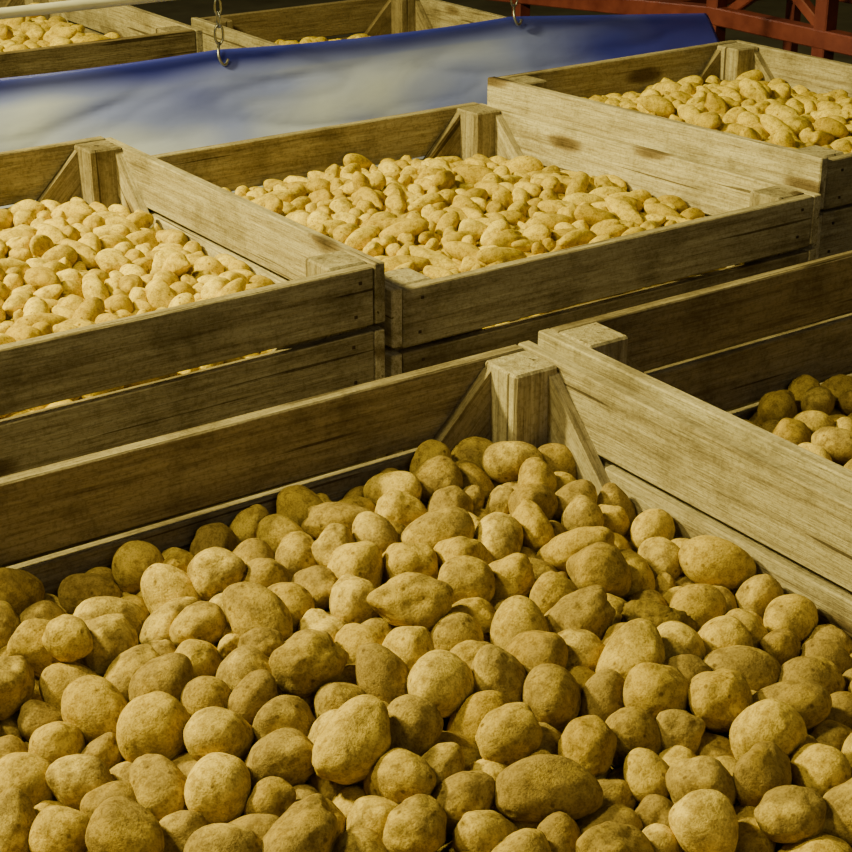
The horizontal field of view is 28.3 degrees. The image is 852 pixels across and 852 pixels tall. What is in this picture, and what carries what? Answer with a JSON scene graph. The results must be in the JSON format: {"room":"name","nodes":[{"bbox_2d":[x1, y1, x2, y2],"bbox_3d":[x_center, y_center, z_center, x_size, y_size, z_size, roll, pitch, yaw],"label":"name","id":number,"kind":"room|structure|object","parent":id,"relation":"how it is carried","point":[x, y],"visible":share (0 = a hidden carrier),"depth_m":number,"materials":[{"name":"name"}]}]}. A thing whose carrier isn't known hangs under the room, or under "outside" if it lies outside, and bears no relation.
{"room":"farm building","nodes":[
{"label":"farm building","id":0,"kind":"room"},
{"bbox_2d":[0,13,719,208],"bbox_3d":[-0.374,-0.740,4.608,3.320,0.603,0.280,-16,28,-31],"label":"tarpaulin","id":1,"kind":"object","parent":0,"point":[188,101],"visible":0.31,"depth_m":4.63,"materials":[{"name":"blue plastic"}]},
{"bbox_2d":[68,0,851,63],"bbox_3d":[-0.064,0.388,4.119,14.000,0.100,16.000,-16,28,-31],"label":"floor","id":2,"kind":"structure","parent":0,"point":[182,11],"depth_m":10.87,"materials":[{"name":"concrete"}]},
{"bbox_2d":[0,0,202,77],"bbox_3d":[-1.508,-0.838,5.540,1.172,0.981,1.202,-16,28,-31],"label":"crate","id":3,"kind":"object","parent":2,"relation":"on","point":[145,35],"visible":0.13,"depth_m":5.12,"materials":[{"name":"brown wood"}]},
{"bbox_2d":[0,3,120,51],"bbox_3d":[-1.493,-1.197,5.393,1.120,0.181,1.155,-16,28,-31],"label":"pile","id":4,"kind":"object","parent":3,"relation":"in","point":[21,33],"visible":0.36,"depth_m":5.40,"materials":[{"name":"food"}]},
{"bbox_2d":[0,136,385,567],"bbox_3d":[-0.874,0.083,3.472,1.138,0.983,1.159,-16,29,-32],"label":"crate","id":5,"kind":"object","parent":2,"relation":"on","point":[319,328],"visible":0.4,"depth_m":3.06,"materials":[{"name":"brown wood"}]},
{"bbox_2d":[0,197,274,419],"bbox_3d":[-0.874,-0.247,3.326,1.091,0.164,1.114,-16,29,-32],"label":"pile","id":6,"kind":"object","parent":5,"relation":"in","point":[73,264],"visible":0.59,"depth_m":3.39,"materials":[{"name":"food"}]},
{"bbox_2d":[191,0,505,51],"bbox_3d":[-0.130,-0.944,5.899,0.921,0.884,1.101,-16,28,-31],"label":"crate","id":7,"kind":"object","parent":2,"relation":"on","point":[261,28],"visible":0.03,"depth_m":6.15,"materials":[{"name":"brown wood"}]},
{"bbox_2d":[275,33,370,44],"bbox_3d":[-0.139,-1.235,5.764,0.849,0.163,1.064,-16,28,-31],"label":"pile","id":8,"kind":"object","parent":7,"relation":"in","point":[311,39],"visible":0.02,"depth_m":5.98,"materials":[{"name":"food"}]},
{"bbox_2d":[0,341,851,639],"bbox_3d":[0.011,0.675,2.139,1.292,0.984,1.314,-16,28,-31],"label":"crate","id":9,"kind":"object","parent":2,"relation":"on","point":[527,392],"visible":0.23,"depth_m":2.48,"materials":[{"name":"brown wood"}]},
{"bbox_2d":[0,436,851,851],"bbox_3d":[0.011,0.400,2.020,1.252,0.247,1.269,-16,28,-31],"label":"pile","id":10,"kind":"object","parent":9,"relation":"in","point":[475,647],"visible":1,"depth_m":2.04,"materials":[{"name":"food"}]},
{"bbox_2d":[148,102,820,456],"bbox_3d":[0.069,-0.164,4.109,1.200,0.914,1.162,-16,28,-31],"label":"crate","id":11,"kind":"object","parent":2,"relation":"on","point":[765,225],"visible":0.22,"depth_m":3.74,"materials":[{"name":"brown wood"}]},
{"bbox_2d":[223,153,744,328],"bbox_3d":[0.069,-0.489,3.962,1.144,0.163,1.120,-16,28,-31],"label":"pile","id":12,"kind":"object","parent":11,"relation":"in","point":[437,217],"visible":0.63,"depth_m":3.92,"materials":[{"name":"food"}]},
{"bbox_2d":[487,40,851,382],"bbox_3d":[0.882,-0.422,4.605,0.979,0.984,1.109,-16,28,-31],"label":"crate","id":13,"kind":"object","parent":2,"relation":"on","point":[554,95],"visible":0.19,"depth_m":4.38,"materials":[{"name":"brown wood"}]},
{"bbox_2d":[582,69,851,153],"bbox_3d":[0.883,-0.795,4.440,0.923,0.181,1.064,-16,28,-31],"label":"pile","id":14,"kind":"object","parent":13,"relation":"in","point":[773,112],"visible":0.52,"depth_m":4.40,"materials":[{"name":"food"}]},
{"bbox_2d":[490,0,851,59],"bbox_3d":[1.376,-1.491,5.906,0.755,1.880,3.102,-16,28,-31],"label":"frame","id":15,"kind":"object","parent":2,"relation":"on","point":[821,34],"visible":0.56,"depth_m":5.75,"materials":[{"name":"paint"}]},
{"bbox_2d":[0,0,522,65],"bbox_3d":[0.042,-1.236,4.863,5.300,0.221,0.055,-16,28,-31],"label":"pipe","id":16,"kind":"object","parent":15,"relation":"attached to","point":[71,5],"visible":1,"depth_m":4.25,"materials":[{"name":"metal"}]},
{"bbox_2d":[538,250,851,592],"bbox_3d":[1.016,0.364,2.839,1.147,0.984,1.269,-16,28,-31],"label":"crate","id":17,"kind":"object","parent":2,"relation":"on","point":[618,346],"visible":0.09,"depth_m":3.04,"materials":[{"name":"brown wood"}]},
{"bbox_2d":[743,374,851,470],"bbox_3d":[1.016,0.137,2.739,1.102,0.188,1.225,-16,28,-31],"label":"pile","id":18,"kind":"object","parent":17,"relation":"in","point":[810,415],"visible":0.21,"depth_m":3.06,"materials":[{"name":"food"}]}
]}

